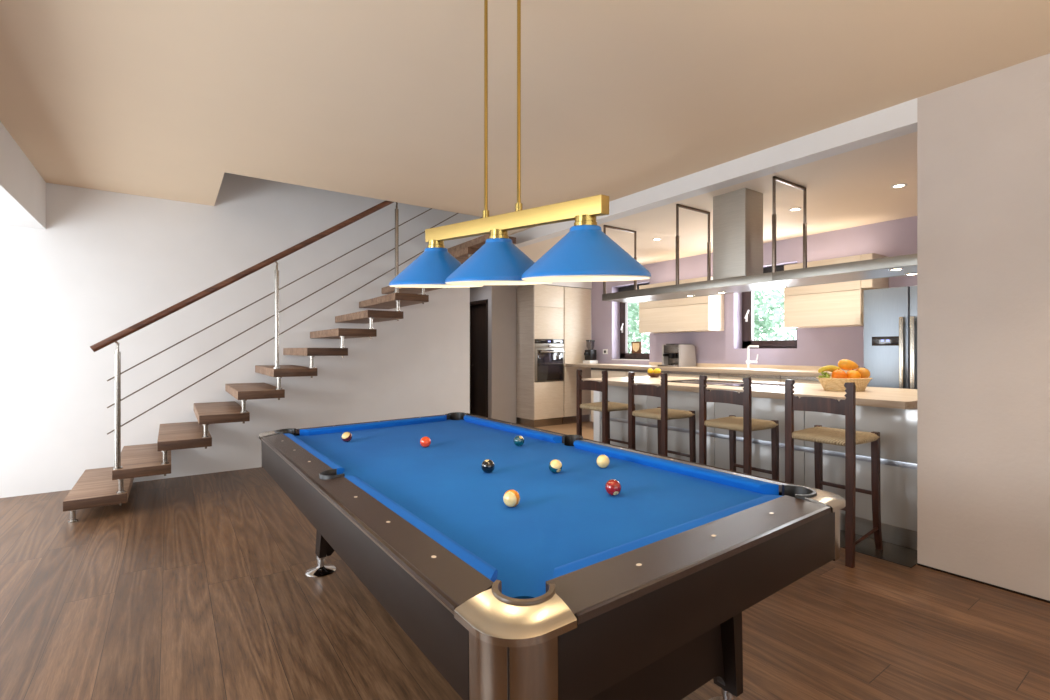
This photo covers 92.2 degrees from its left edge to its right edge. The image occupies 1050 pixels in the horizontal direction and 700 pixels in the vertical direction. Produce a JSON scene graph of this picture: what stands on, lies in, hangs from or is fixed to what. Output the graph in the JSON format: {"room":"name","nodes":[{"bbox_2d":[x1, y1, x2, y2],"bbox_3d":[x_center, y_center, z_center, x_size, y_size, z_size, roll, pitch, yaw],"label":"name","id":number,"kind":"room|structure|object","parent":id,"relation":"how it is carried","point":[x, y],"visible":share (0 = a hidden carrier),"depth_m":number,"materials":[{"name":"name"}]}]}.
{"room":"home billiard room","nodes":[
{"label":"home billiard room","id":0,"kind":"room"},
{"bbox_2d":[0,173,482,497],"bbox_3d":[-2.011,-1.194,6.054,7.990,4.888,0.150,0,0,-35],"label":"wall","id":1,"kind":"structure","parent":0,"point":[103,263],"depth_m":5.07,"materials":[{"name":"white paint"}]},
{"bbox_2d":[470,285,515,422],"bbox_3d":[-1.187,-0.108,8.459,1.762,2.717,2.839,0,0,-35],"label":"wall","id":2,"kind":"structure","parent":0,"point":[501,298],"depth_m":8.35,"materials":[{"name":"white paint"}]},
{"bbox_2d":[470,299,487,416],"bbox_3d":[-0.774,0.207,8.628,0.113,2.087,0.686,0,0,-35],"label":"door","id":3,"kind":"structure","parent":2,"relation":"in","point":[478,310],"depth_m":8.67,"materials":[{"name":"brown wood"}]},
{"bbox_2d":[0,0,1049,235],"bbox_3d":[-0.345,-1.589,1.951,6.001,0.244,8.479,0,0,-35],"label":"ceiling","id":4,"kind":"structure","parent":0,"point":[162,99],"depth_m":2.79,"materials":[{"name":"paint"}]},
{"bbox_2d":[0,121,45,228],"bbox_3d":[-2.280,-1.262,0.593,1.273,0.409,8.479,0,0,-35],"label":"beam","id":5,"kind":"structure","parent":4,"relation":"attached to","point":[22,188],"depth_m":3.78,"materials":[{"name":"white paint"}]},
{"bbox_2d":[389,0,650,287],"bbox_3d":[-0.099,-0.838,1.964,0.418,1.253,1.276,0,0,-44],"label":"lamp","id":6,"kind":"object","parent":4,"relation":"hanging from","point":[585,253],"visible":1,"depth_m":1.83,"materials":[{"name":"blue metal"}]},
{"bbox_2d":[0,421,1049,699],"bbox_3d":[-0.213,1.307,3.755,8.667,0.113,11.656,0,0,-35],"label":"floor","id":7,"kind":"structure","parent":0,"point":[193,587],"depth_m":2.33,"materials":[{"name":"brown wood"}]},
{"bbox_2d":[63,201,515,522],"bbox_3d":[-2.041,-0.491,5.219,3.912,3.482,1.178,0,0,-35],"label":"staircase","id":8,"kind":"structure","parent":7,"relation":"on","point":[98,487],"depth_m":4.38,"materials":[{"name":"brown wood"}]},
{"bbox_2d":[516,284,563,426],"bbox_3d":[0.223,0.094,8.541,0.620,2.312,0.602,0,0,-35],"label":"tall cabinet","id":9,"kind":"object","parent":7,"relation":"on","point":[539,308],"visible":0.92,"depth_m":8.31,"materials":[{"name":"beige laminate"}]},
{"bbox_2d":[535,339,564,381],"bbox_3d":[0.276,0.169,8.478,0.597,0.686,0.540,0,0,-35],"label":"oven","id":10,"kind":"object","parent":9,"relation":"in","point":[549,353],"visible":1,"depth_m":8.28,"materials":[{"name":"black glass"}]},
{"bbox_2d":[259,412,845,699],"bbox_3d":[-0.250,0.855,2.358,1.429,0.830,2.677,-1,1,-36],"label":"pool table","id":11,"kind":"object","parent":7,"relation":"on","point":[574,590],"visible":1,"depth_m":1.46,"materials":[{"name":"blue fabric"}]},
{"bbox_2d":[284,433,344,474],"bbox_3d":[-1.070,0.503,2.506,0.049,0.038,1.052,-1,1,-36],"label":"cushion","id":12,"kind":"object","parent":11,"relation":"on","point":[327,463],"depth_m":2.36,"materials":[{"name":"blue fabric"}]},
{"bbox_2d":[342,432,351,441],"bbox_3d":[-0.999,0.488,2.837,0.057,0.057,0.057,0,0,-35],"label":"ball","id":13,"kind":"object","parent":11,"relation":"on","point":[346,436],"visible":1,"depth_m":2.82,"materials":[{"name":"plastic"}]},
{"bbox_2d":[300,415,446,435],"bbox_3d":[-0.947,0.491,3.322,0.985,0.038,0.049,-1,1,-36],"label":"cushion","id":14,"kind":"object","parent":11,"relation":"on","point":[442,418],"depth_m":3.27,"materials":[{"name":"blue fabric"}]},
{"bbox_2d":[344,476,497,581],"bbox_3d":[-0.369,0.511,1.540,0.049,0.038,1.072,-1,1,-36],"label":"cushion","id":15,"kind":"object","parent":11,"relation":"on","point":[472,563],"depth_m":1.36,"materials":[{"name":"blue fabric"}]},
{"bbox_2d":[420,436,430,446],"bbox_3d":[-0.526,0.486,2.675,0.057,0.057,0.057,0,0,-35],"label":"ball","id":16,"kind":"object","parent":11,"relation":"on","point":[425,441],"visible":1,"depth_m":2.65,"materials":[{"name":"red plastic"}]},
{"bbox_2d":[481,459,494,472],"bbox_3d":[-0.156,0.491,2.135,0.057,0.058,0.057,0,0,-35],"label":"ball","id":17,"kind":"object","parent":11,"relation":"on","point":[487,465],"visible":1,"depth_m":2.12,"materials":[{"name":"black plastic"}]},
{"bbox_2d":[503,489,519,506],"bbox_3d":[-0.045,0.496,1.690,0.057,0.057,0.057,0,0,-35],"label":"ball","id":18,"kind":"object","parent":11,"relation":"on","point":[511,498],"visible":1,"depth_m":1.67,"materials":[{"name":"white plastic"}]},
{"bbox_2d":[464,415,561,442],"bbox_3d":[-0.129,0.487,3.182,0.049,0.038,1.061,-1,1,-36],"label":"cushion","id":19,"kind":"object","parent":11,"relation":"on","point":[537,435],"depth_m":3.07,"materials":[{"name":"blue fabric"}]},
{"bbox_2d":[514,435,523,445],"bbox_3d":[-0.032,0.482,2.683,0.057,0.057,0.057,0,0,-35],"label":"ball","id":20,"kind":"object","parent":11,"relation":"on","point":[518,440],"visible":1,"depth_m":2.66,"materials":[{"name":"teal plastic"}]},
{"bbox_2d":[549,459,561,472],"bbox_3d":[0.128,0.489,2.123,0.057,0.057,0.057,0,0,-35],"label":"ball","id":21,"kind":"object","parent":11,"relation":"on","point":[555,466],"visible":1,"depth_m":2.10,"materials":[{"name":"white plastic"}]},
{"bbox_2d":[596,455,609,467],"bbox_3d":[0.341,0.486,2.208,0.057,0.057,0.057,0,0,-35],"label":"cue ball","id":22,"kind":"object","parent":11,"relation":"on","point":[603,461],"visible":1,"depth_m":2.19,"materials":[{"name":"white plastic"}]},
{"bbox_2d":[605,479,620,495],"bbox_3d":[0.315,0.492,1.808,0.057,0.057,0.057,0,0,-35],"label":"ball","id":23,"kind":"object","parent":11,"relation":"on","point":[612,487],"visible":1,"depth_m":1.79,"materials":[{"name":"red plastic"}]},
{"bbox_2d":[553,495,781,578],"bbox_3d":[0.444,0.506,1.403,0.985,0.038,0.049,-1,1,-36],"label":"cushion","id":24,"kind":"object","parent":11,"relation":"on","point":[591,562],"depth_m":1.31,"materials":[{"name":"blue fabric"}]},
{"bbox_2d":[574,440,778,494],"bbox_3d":[0.572,0.494,2.216,0.049,0.038,1.062,-1,1,-36],"label":"cushion","id":25,"kind":"object","parent":11,"relation":"on","point":[715,477],"depth_m":2.08,"materials":[{"name":"blue fabric"}]},
{"bbox_2d":[558,287,590,423],"bbox_3d":[0.734,0.094,8.900,0.602,2.312,0.602,0,0,-35],"label":"tall cabinet","id":26,"kind":"object","parent":7,"relation":"on","point":[577,301],"visible":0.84,"depth_m":8.62,"materials":[{"name":"beige laminate"}]},
{"bbox_2d":[577,369,635,449],"bbox_3d":[0.793,0.718,4.832,0.452,1.064,0.393,0,0,-35],"label":"bar stool","id":27,"kind":"object","parent":7,"relation":"on","point":[605,406],"visible":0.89,"depth_m":4.71,"materials":[{"name":"brown wood"}]},
{"bbox_2d":[591,368,625,428],"bbox_3d":[1.491,0.765,7.870,0.566,0.971,0.752,0,0,-35],"label":"base cabinet","id":28,"kind":"object","parent":7,"relation":"on","point":[595,372],"visible":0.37,"depth_m":7.83,"materials":[{"name":"beige laminate"}]},
{"bbox_2d":[626,369,668,376],"bbox_3d":[1.929,0.765,7.246,0.566,0.971,0.752,0,0,-35],"label":"base cabinet","id":29,"kind":"object","parent":7,"relation":"on","point":[637,372],"visible":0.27,"depth_m":7.18,"materials":[{"name":"beige laminate"}]},
{"bbox_2d":[628,372,695,462],"bbox_3d":[1.178,0.718,4.284,0.452,1.064,0.393,0,0,-35],"label":"bar stool","id":30,"kind":"object","parent":7,"relation":"on","point":[662,414],"visible":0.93,"depth_m":4.21,"materials":[{"name":"brown wood"}]},
{"bbox_2d":[668,371,718,378],"bbox_3d":[2.366,0.765,6.623,0.566,0.971,0.752,0,0,-35],"label":"base cabinet","id":31,"kind":"object","parent":7,"relation":"on","point":[671,373],"visible":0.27,"depth_m":6.46,"materials":[{"name":"beige laminate"}]},
{"bbox_2d":[699,375,778,480],"bbox_3d":[1.585,0.718,3.705,0.452,1.064,0.393,0,0,-35],"label":"bar stool","id":32,"kind":"object","parent":7,"relation":"on","point":[745,424],"visible":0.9,"depth_m":3.64,"materials":[{"name":"brown wood"}]},
{"bbox_2d":[719,373,780,381],"bbox_3d":[2.804,0.765,6.000,0.566,0.971,0.752,0,0,-35],"label":"base cabinet","id":33,"kind":"object","parent":7,"relation":"on","point":[754,377],"visible":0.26,"depth_m":5.79,"materials":[{"name":"beige laminate"}]},
{"bbox_2d":[594,385,916,549],"bbox_3d":[2.073,0.808,4.597,1.194,0.884,2.942,0,0,-35],"label":"kitchen island","id":34,"kind":"object","parent":7,"relation":"on","point":[897,428],"visible":0.38,"depth_m":3.61,"materials":[{"name":"paint"}]},
{"bbox_2d":[583,376,916,408],"bbox_3d":[2.003,0.343,4.717,1.264,0.046,3.041,0,0,-35],"label":"island countertop","id":35,"kind":"structure","parent":34,"relation":"on","point":[899,398],"depth_m":3.99,"materials":[{"name":"brown wood"}]},
{"bbox_2d":[647,373,661,377],"bbox_3d":[1.513,0.294,5.909,0.184,0.051,0.184,0,0,-35],"label":"wooden bowl","id":36,"kind":"object","parent":35,"relation":"on","point":[654,375],"visible":0.92,"depth_m":5.85,"materials":[{"name":"brown wood"}]},
{"bbox_2d":[653,368,660,372],"bbox_3d":[1.544,0.248,5.905,0.082,0.070,0.078,0,0,-35],"label":"lemon","id":37,"kind":"object","parent":36,"relation":"in","point":[657,370],"visible":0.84,"depth_m":5.88,"materials":[{"name":"yellow food"}]},
{"bbox_2d":[660,379,784,387],"bbox_3d":[1.901,0.316,4.850,0.564,0.006,1.053,0,0,-35],"label":"cooktop","id":38,"kind":"object","parent":35,"relation":"in","point":[692,381],"visible":0.84,"depth_m":4.74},
{"bbox_2d":[816,377,872,391],"bbox_3d":[2.512,0.268,3.980,0.410,0.103,0.279,0,0,0],"label":"fruit basket","id":39,"kind":"object","parent":35,"relation":"on","point":[828,384],"visible":0.79,"depth_m":3.89,"materials":[{"name":"wicker"}]},
{"bbox_2d":[818,372,830,377],"bbox_3d":[2.352,0.202,3.965,0.067,0.063,0.077,0,0,-35],"label":"grape bunch","id":40,"kind":"object","parent":39,"relation":"in","point":[826,374],"visible":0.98,"depth_m":3.96,"materials":[{"name":"green food"}]},
{"bbox_2d":[820,365,840,371],"bbox_3d":[2.404,0.146,3.978,0.156,0.052,0.039,0,0,3],"label":"banana","id":41,"kind":"object","parent":39,"relation":"in","point":[828,367],"visible":0.82,"depth_m":3.96,"materials":[{"name":"yellow food"}]},
{"bbox_2d":[831,369,846,377],"bbox_3d":[2.434,0.195,3.919,0.100,0.102,0.100,0,0,-35],"label":"orange","id":42,"kind":"object","parent":39,"relation":"in","point":[838,373],"visible":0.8,"depth_m":3.89,"materials":[{"name":"orange food"}]},
{"bbox_2d":[838,359,859,369],"bbox_3d":[2.558,0.116,3.993,0.164,0.087,0.090,0,0,-2],"label":"mango","id":43,"kind":"object","parent":39,"relation":"in","point":[845,364],"visible":0.98,"depth_m":3.96,"materials":[{"name":"orange food"}]},
{"bbox_2d":[846,369,860,377],"bbox_3d":[2.540,0.199,3.916,0.105,0.105,0.105,0,0,-35],"label":"orange","id":44,"kind":"object","parent":39,"relation":"in","point":[852,373],"visible":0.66,"depth_m":3.88,"materials":[{"name":"orange food"}]},
{"bbox_2d":[856,367,869,377],"bbox_3d":[2.645,0.184,3.971,0.098,0.105,0.112,0,0,-35],"label":"orange","id":45,"kind":"object","parent":39,"relation":"in","point":[865,373],"visible":0.58,"depth_m":3.93,"materials":[{"name":"orange food"}]},
{"bbox_2d":[781,376,820,383],"bbox_3d":[3.241,0.765,5.377,0.566,0.971,0.752,0,0,-35],"label":"base cabinet","id":46,"kind":"object","parent":7,"relation":"on","point":[798,379],"visible":0.12,"depth_m":5.34,"materials":[{"name":"beige laminate"}]},
{"bbox_2d":[565,363,846,376],"bbox_3d":[2.189,0.254,6.860,0.601,0.047,4.407,0,0,-35],"label":"countertop","id":47,"kind":"structure","parent":46,"relation":"on","point":[783,372],"depth_m":6.29,"materials":[{"name":"brown wood"}]},
{"bbox_2d":[583,340,597,363],"bbox_3d":[1.101,0.029,8.583,0.216,0.402,0.188,0,0,-35],"label":"coffee grinder","id":48,"kind":"object","parent":47,"relation":"on","point":[590,355],"visible":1,"depth_m":8.53,"materials":[{"name":"black plastic"}]},
{"bbox_2d":[658,344,695,366],"bbox_3d":[2.100,0.072,7.020,0.451,0.317,0.315,0,0,-35],"label":"coffee machine","id":49,"kind":"object","parent":47,"relation":"on","point":[673,355],"visible":1,"depth_m":6.95,"materials":[{"name":"metal"}]},
{"bbox_2d":[658,365,678,366],"bbox_3d":[1.998,0.217,6.953,0.207,0.026,0.268,0,0,-35],"label":"drip tray","id":50,"kind":"object","parent":49,"relation":"on","point":[658,365],"depth_m":6.85,"materials":[{"name":"metal"}]},
{"bbox_2d":[716,367,779,369],"bbox_3d":[2.702,0.226,6.147,0.395,0.007,0.658,0,0,-35],"label":"sink","id":51,"kind":"object","parent":47,"relation":"in","point":[729,367],"visible":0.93,"depth_m":6.09,"materials":[{"name":"white ceramic"}]},
{"bbox_2d":[746,345,758,367],"bbox_3d":[2.790,0.086,6.199,0.060,0.288,0.170,0,0,-35],"label":"tap","id":52,"kind":"object","parent":47,"relation":"on","point":[748,361],"visible":0.87,"depth_m":6.22,"materials":[{"name":"white metal"}]},
{"bbox_2d":[649,362,863,370],"bbox_3d":[2.803,0.207,6.500,0.011,0.047,3.111,0,0,-35],"label":"trim","id":53,"kind":"structure","parent":47,"relation":"on","point":[793,367],"depth_m":6.31,"materials":[{"name":"brown wood"}]},
{"bbox_2d":[785,379,882,567],"bbox_3d":[1.950,0.718,3.184,0.452,1.064,0.393,0,0,-35],"label":"bar stool","id":54,"kind":"object","parent":7,"relation":"on","point":[848,437],"visible":0.98,"depth_m":3.10,"materials":[{"name":"brown wood"}]},
{"bbox_2d":[864,285,916,388],"bbox_3d":[3.693,0.327,4.612,0.705,1.791,0.860,0,0,-35],"label":"fridge","id":55,"kind":"object","parent":7,"relation":"on","point":[890,314],"visible":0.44,"depth_m":4.60,"materials":[{"name":"silver metal"}]},
{"bbox_2d":[508,282,591,288],"bbox_3d":[0.379,-0.038,8.719,1.429,2.576,0.714,0,0,-35],"label":"wall","id":56,"kind":"structure","parent":0,"point":[585,285],"depth_m":8.58,"materials":[{"name":"white paint"}]},
{"bbox_2d":[509,98,916,247],"bbox_3d":[0.065,-1.396,6.228,0.150,0.141,7.929,0,0,-35],"label":"wall header","id":57,"kind":"structure","parent":0,"point":[898,120],"depth_m":3.71,"materials":[{"name":"white paint"}]},
{"bbox_2d":[519,132,916,264],"bbox_3d":[1.099,-1.490,6.630,3.215,0.329,8.460,0,0,-35],"label":"ceiling","id":58,"kind":"structure","parent":0,"point":[849,189],"depth_m":4.61,"materials":[{"name":"paint"}]},
{"bbox_2d":[602,176,916,302],"bbox_3d":[1.821,-0.924,4.374,0.493,0.803,2.829,0,0,-35],"label":"range hood","id":59,"kind":"object","parent":58,"relation":"hanging from","point":[738,214],"visible":0.94,"depth_m":4.19,"materials":[{"name":"silver metal"}]},
{"bbox_2d":[889,268,902,270],"bbox_3d":[2.419,-0.525,3.295,0.079,0.005,0.079,0,0,-35],"label":"hood light","id":60,"kind":"object","parent":59,"relation":"on","point":[892,269],"depth_m":3.29,"materials":[{"name":"silver metal"}]},
{"bbox_2d":[789,208,801,210],"bbox_3d":[2.538,-1.321,4.752,0.109,0.008,0.109,0,0,-35],"label":"recessed light","id":61,"kind":"object","parent":58,"relation":"in","point":[791,209],"visible":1,"depth_m":4.75,"materials":[{"name":"white ceramic"}]},
{"bbox_2d":[891,183,906,187],"bbox_3d":[3.013,-1.321,4.074,0.109,0.008,0.109,0,0,-35],"label":"recessed light","id":62,"kind":"object","parent":58,"relation":"in","point":[903,184],"visible":1,"depth_m":4.06,"materials":[{"name":"white ceramic"}]},
{"bbox_2d":[591,216,916,366],"bbox_3d":[2.853,-0.038,6.684,0.282,2.576,6.815,0,0,-35],"label":"wall","id":63,"kind":"structure","parent":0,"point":[824,346],"depth_m":6.18,"materials":[{"name":"purple paint"}]},
{"bbox_2d":[612,359,648,360],"bbox_3d":[1.757,0.158,8.159,0.193,0.013,0.808,0,0,-35],"label":"sill","id":64,"kind":"structure","parent":63,"relation":"attached to","point":[612,359],"depth_m":8.06,"materials":[{"name":"white ceramic"}]},
{"bbox_2d":[618,283,648,359],"bbox_3d":[1.828,-0.449,8.209,0.150,1.208,0.808,0,0,-35],"label":"window","id":65,"kind":"structure","parent":63,"relation":"attached to","point":[624,354],"depth_m":8.43,"materials":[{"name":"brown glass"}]},
{"bbox_2d":[631,342,641,352],"bbox_3d":[1.816,-0.042,8.247,0.024,0.188,0.207,0,0,-35],"label":"picture","id":66,"kind":"object","parent":65,"relation":"on","point":[636,347],"visible":1,"depth_m":8.23,"materials":[{"name":"brown wood"}]},
{"bbox_2d":[639,277,723,332],"bbox_3d":[2.169,-0.604,7.108,0.346,0.700,1.180,0,0,-35],"label":"upper cabinet","id":67,"kind":"object","parent":63,"relation":"attached to","point":[701,313],"visible":0.85,"depth_m":6.87,"materials":[{"name":"beige laminate"}]},
{"bbox_2d":[742,265,796,348],"bbox_3d":[3.112,-0.531,6.381,0.150,1.025,0.815,0,0,-35],"label":"window","id":68,"kind":"structure","parent":63,"relation":"in","point":[747,297],"depth_m":6.60,"materials":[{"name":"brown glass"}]},
{"bbox_2d":[784,255,868,327],"bbox_3d":[3.288,-0.604,5.473,0.393,0.700,0.771,0,0,-35],"label":"upper cabinet","id":69,"kind":"object","parent":63,"relation":"attached to","point":[840,304],"visible":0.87,"depth_m":5.32,"materials":[{"name":"beige laminate"}]},
{"bbox_2d":[861,253,888,289],"bbox_3d":[3.540,-0.785,5.115,0.393,0.338,0.102,0,0,-35],"label":"upper cabinet","id":70,"kind":"object","parent":63,"relation":"attached to","point":[879,283],"visible":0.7,"depth_m":5.02,"materials":[{"name":"beige laminate"}]},
{"bbox_2d":[917,53,1049,600],"bbox_3d":[3.406,-0.108,1.568,0.263,2.717,3.539,0,0,-35],"label":"wall","id":71,"kind":"structure","parent":0,"point":[983,142],"depth_m":2.69,"materials":[{"name":"paint"}]},
{"bbox_2d":[840,530,916,567],"bbox_3d":[1.504,1.248,4.197,0.329,0.004,2.942,0,0,-35],"label":"trim","id":72,"kind":"structure","parent":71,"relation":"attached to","point":[893,553],"depth_m":3.13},
{"bbox_2d":[917,563,1049,602],"bbox_3d":[3.297,1.245,1.491,0.004,0.011,3.539,0,0,-35],"label":"baseboard","id":73,"kind":"structure","parent":71,"relation":"attached to","point":[918,564],"depth_m":2.69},
{"label":"outside","id":74,"kind":"structure","parent":0,"visible":0},
{"bbox_2d":[754,288,795,340],"bbox_3d":[5.521,-0.046,13.148,3.832,5.419,4.319,0,0,-35],"label":"tree","id":75,"kind":"object","parent":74,"point":[766,323],"visible":0.23,"depth_m":12.45,"materials":[{"name":"green plant"}]},
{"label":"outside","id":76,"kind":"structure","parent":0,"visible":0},
{"bbox_2d":[628,303,648,352],"bbox_3d":[3.425,-0.630,16.753,5.532,6.586,5.473,0,0,41],"label":"tree","id":77,"kind":"object","parent":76,"point":[632,314],"visible":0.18,"depth_m":16.31,"materials":[{"name":"green plant"}]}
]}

